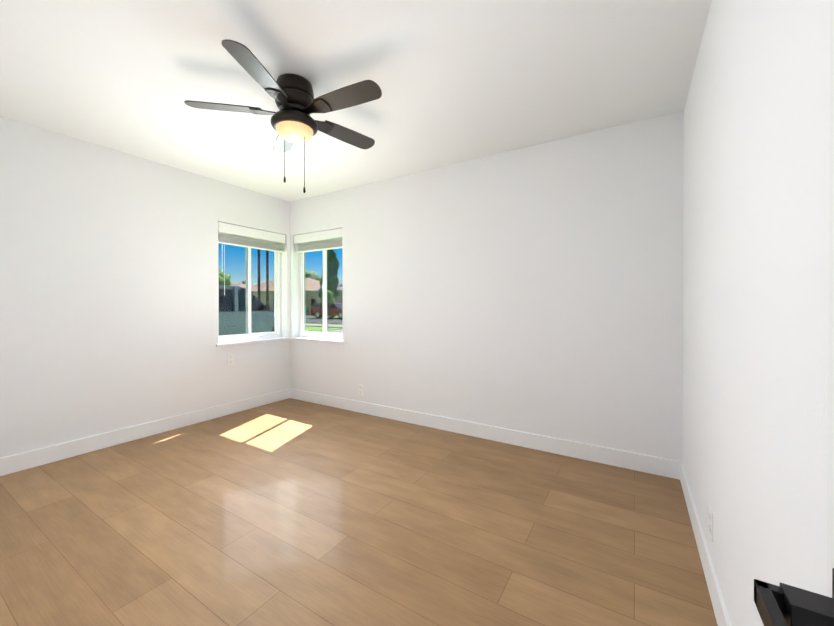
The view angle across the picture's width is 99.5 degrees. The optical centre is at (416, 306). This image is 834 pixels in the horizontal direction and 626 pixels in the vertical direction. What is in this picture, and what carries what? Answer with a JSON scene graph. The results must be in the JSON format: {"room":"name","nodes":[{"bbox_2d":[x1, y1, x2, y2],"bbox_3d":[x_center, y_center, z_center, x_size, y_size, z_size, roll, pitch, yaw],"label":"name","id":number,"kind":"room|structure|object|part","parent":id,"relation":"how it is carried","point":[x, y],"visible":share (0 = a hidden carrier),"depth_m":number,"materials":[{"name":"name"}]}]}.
{"room":"empty bedroom","nodes":[
{"label":"empty bedroom","id":0,"kind":"room"},
{"bbox_2d":[0,116,289,457],"bbox_3d":[-2.743,-0.075,2.713,0.200,2.440,4.490,0,0,32],"label":"wall","id":1,"kind":"structure","parent":0,"point":[108,289],"depth_m":2.89,"materials":[{"name":"white paint"}]},
{"bbox_2d":[0,389,287,475],"bbox_3d":[-2.370,1.082,3.117,0.016,0.120,2.940,0,0,32],"label":"baseboard","id":2,"kind":"structure","parent":1,"relation":"attached to","point":[34,458],"depth_m":2.96,"materials":[{"name":"white"}]},
{"bbox_2d":[228,354,233,364],"bbox_3d":[-1.979,0.564,3.755,0.008,0.114,0.070,0,0,32],"label":"electrical outlet","id":3,"kind":"object","parent":1,"relation":"attached to","point":[230,359],"visible":1,"depth_m":3.75,"materials":[{"name":"white plastic"}]},
{"bbox_2d":[216,222,344,346],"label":"window","id":4,"kind":"structure","parent":1,"relation":"in","point":[248,239],"depth_m":4.19,"materials":[{"name":"white plastic"}]},
{"bbox_3d":[-1.947,-0.206,4.075,0.034,1.041,0.725,0,0,32],"label":"glass","id":5,"kind":"part","parent":4,"relation":"part of","materials":[{"name":"clear glass"}]},
{"bbox_3d":[-1.946,-0.253,4.074,0.074,1.270,0.845,0,0,32],"label":"frame","id":6,"kind":"part","parent":4,"relation":"part of","materials":[{"name":"white plastic"}]},
{"bbox_2d":[218,222,284,294],"bbox_3d":[-1.863,-0.501,4.021,0.054,0.761,0.821,0,0,32],"label":"blind","id":7,"kind":"object","parent":4,"relation":"attached to","point":[224,228],"depth_m":3.95,"materials":[{"name":"white plastic"}]},
{"bbox_3d":[-1.857,0.395,4.031,0.133,0.025,0.920,0,0,32],"label":"sill","id":8,"kind":"part","parent":4,"relation":"part of","materials":[{"name":"white paint"}]},
{"bbox_3d":[-1.161,0.394,4.188,0.887,0.025,0.133,0,0,32],"label":"sill","id":9,"kind":"part","parent":4,"relation":"part of","materials":[{"name":"white paint"}]},
{"bbox_2d":[294,228,342,296],"bbox_3d":[-1.166,-0.502,4.188,0.816,0.761,0.054,0,0,32],"label":"blind","id":10,"kind":"object","parent":4,"relation":"attached to","point":[335,233],"depth_m":4.17,"materials":[{"name":"white plastic"}]},
{"bbox_3d":[-1.115,-0.254,4.272,0.840,1.270,0.074,0,0,32],"label":"frame","id":11,"kind":"part","parent":4,"relation":"part of","materials":[{"name":"white plastic"}]},
{"bbox_3d":[-1.114,-0.207,4.273,0.720,1.041,0.034,0,0,32],"label":"glass","id":12,"kind":"part","parent":4,"relation":"part of","materials":[{"name":"clear glass"}]},
{"bbox_2d":[0,0,711,201],"bbox_3d":[-1.038,-1.339,1.536,4.330,0.100,4.690,0,0,32],"label":"ceiling","id":13,"kind":"structure","parent":0,"point":[457,81],"depth_m":1.96,"materials":[{"name":"white paint"}]},
{"bbox_2d":[184,39,381,192],"bbox_3d":[-0.672,-0.972,2.041,1.080,0.640,1.096,0,0,32],"label":"fan","id":14,"kind":"object","parent":13,"relation":"hanging from","point":[293,121],"visible":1,"depth_m":1.95,"materials":[{"name":"black metal"}]},
{"bbox_2d":[0,398,717,625],"bbox_3d":[-1.038,1.191,1.549,4.330,0.080,4.690,0,0,32],"label":"floor","id":15,"kind":"structure","parent":0,"point":[290,512],"depth_m":1.79,"materials":[{"name":"brown wood"}]},
{"bbox_2d":[290,111,683,460],"bbox_3d":[0.227,-0.079,3.400,4.130,2.440,0.200,0,0,32],"label":"wall","id":16,"kind":"structure","parent":0,"point":[537,289],"depth_m":2.88,"materials":[{"name":"white paint"}]},
{"bbox_2d":[358,384,362,394],"bbox_3d":[-0.607,0.894,3.797,0.070,0.114,0.008,0,0,32],"label":"electrical outlet","id":17,"kind":"object","parent":16,"relation":"attached to","point":[360,389],"visible":1,"depth_m":3.80,"materials":[{"name":"white plastic"}]},
{"bbox_2d":[288,388,675,478],"bbox_3d":[0.085,1.081,3.367,3.930,0.120,0.014,0,0,32],"label":"baseboard","id":18,"kind":"structure","parent":16,"relation":"attached to","point":[669,468],"depth_m":2.93,"materials":[{"name":"white"}]},
{"bbox_2d":[682,0,829,625],"bbox_3d":[0.718,-0.063,0.457,0.200,2.440,4.290,0,0,32],"label":"wall","id":19,"kind":"structure","parent":0,"point":[756,268],"depth_m":0.91,"materials":[{"name":"white paint"}]},
{"bbox_2d":[676,461,731,625],"bbox_3d":[0.929,1.094,1.009,0.016,0.120,3.060,0,0,32],"label":"baseboard","id":20,"kind":"structure","parent":19,"relation":"attached to","point":[718,603],"depth_m":1.51,"materials":[{"name":"white"}]},
{"bbox_2d":[709,505,712,541],"bbox_3d":[1.208,0.889,1.453,0.008,0.114,0.070,0,0,32],"label":"electrical outlet","id":21,"kind":"object","parent":19,"relation":"attached to","point":[711,523],"visible":1,"depth_m":1.44,"materials":[{"name":"white plastic"}]},
{"bbox_2d":[754,0,833,625],"bbox_3d":[0.230,0.138,0.050,0.141,2.018,0.722,0,0,32],"label":"door","id":22,"kind":"structure","parent":19,"relation":"in","point":[782,604],"depth_m":0.35,"materials":[{"name":"white"}]},
{"bbox_3d":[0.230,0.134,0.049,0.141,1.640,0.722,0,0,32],"label":"handle","id":23,"kind":"part","parent":22,"relation":"part of","materials":[{"name":"black metal"}]},
{"label":"outside","id":24,"kind":"structure","parent":0,"visible":0},
{"bbox_2d":[306,315,342,331],"bbox_3d":[-19.518,1.028,70.509,180.000,0.300,180.000,0,0,32],"label":"ground","id":25,"kind":"structure","parent":24,"point":[318,330],"depth_m":18.78,"materials":[{"name":"green plant"}]},
{"bbox_2d":[218,268,230,285],"bbox_3d":[-34.975,-3.244,60.535,7.448,8.352,7.902,0,0,32],"label":"tree","id":26,"kind":"object","parent":25,"relation":"on","point":[222,273],"depth_m":60.50,"materials":[{"name":"green plant"}]},
{"bbox_2d":[231,281,245,287],"bbox_3d":[-37.860,-2.126,71.245,15.000,6.000,11.000,0,0,32],"label":"house","id":27,"kind":"structure","parent":25,"relation":"on","point":[239,284],"depth_m":69.02,"materials":[{"name":"beige"}]},
{"bbox_2d":[258,249,260,300],"bbox_3d":[-19.152,-9.102,42.877,4.036,20.259,4.423,0,0,32],"label":"palm","id":28,"kind":"object","parent":25,"relation":"on","point":[259,275],"depth_m":42.63,"materials":[{"name":"brown plant"}]},
{"bbox_2d":[266,250,268,304],"bbox_3d":[-19.443,-9.972,45.666,3.655,21.969,4.308,0,0,32],"label":"palm","id":29,"kind":"object","parent":25,"relation":"on","point":[267,266],"depth_m":45.73,"materials":[{"name":"brown plant"}]},
{"bbox_2d":[222,316,342,342],"bbox_3d":[-37.782,1.018,40.945,180.000,0.040,24.500,0,0,32],"label":"walks","id":30,"kind":"structure","parent":25,"relation":"on","point":[339,326],"depth_m":20.16,"materials":[{"name":"grey concrete"}]},
{"bbox_2d":[219,286,273,340],"bbox_3d":[-5.806,0.308,10.314,2.260,1.780,4.800,0,0,32],"label":"fence","id":31,"kind":"object","parent":30,"relation":"on","point":[259,303],"depth_m":9.94,"materials":[{"name":"paint"}]},
{"bbox_2d":[251,275,319,311],"bbox_3d":[-21.371,-2.165,59.882,17.000,6.200,12.000,0,0,32],"label":"house","id":32,"kind":"structure","parent":25,"relation":"on","point":[308,285],"depth_m":54.73,"materials":[{"name":"beige"}]},
{"bbox_2d":[305,269,320,280],"bbox_3d":[-30.000,-5.250,91.256,9.957,12.031,9.347,0,0,32],"label":"tree","id":33,"kind":"object","parent":25,"relation":"on","point":[317,277],"depth_m":90.47,"materials":[{"name":"green plant"}]},
{"bbox_2d":[306,317,342,323],"bbox_3d":[-34.760,1.001,45.837,180.000,0.020,8.000,0,0,32],"label":"street","id":34,"kind":"structure","parent":25,"relation":"on","point":[320,319],"depth_m":27.92,"materials":[{"name":"grey asphalt"}]},
{"bbox_2d":[311,303,342,318],"bbox_3d":[-7.340,0.370,32.185,4.800,1.420,2.260,0,0,32],"label":"car","id":35,"kind":"object","parent":34,"relation":"on","point":[328,314],"depth_m":31.56,"materials":[{"name":"paint"}]},
{"bbox_2d":[319,291,334,302],"bbox_3d":[-10.304,-0.224,40.477,1.766,3.240,1.719,0,0,32],"label":"hedge","id":36,"kind":"object","parent":25,"relation":"on","point":[329,297],"depth_m":39.94,"materials":[{"name":"green plant"}]},
{"bbox_2d":[313,281,342,302],"bbox_3d":[-6.383,-2.021,51.799,14.000,6.000,11.000,0,0,32],"label":"house","id":37,"kind":"structure","parent":25,"relation":"on","point":[339,298],"depth_m":48.77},
{"bbox_2d":[318,249,339,297],"bbox_3d":[-11.130,-5.697,44.974,3.139,13.426,3.207,0,0,32],"label":"tree","id":38,"kind":"object","parent":25,"relation":"on","point":[334,279],"depth_m":44.11,"materials":[{"name":"green plant"}]}
]}

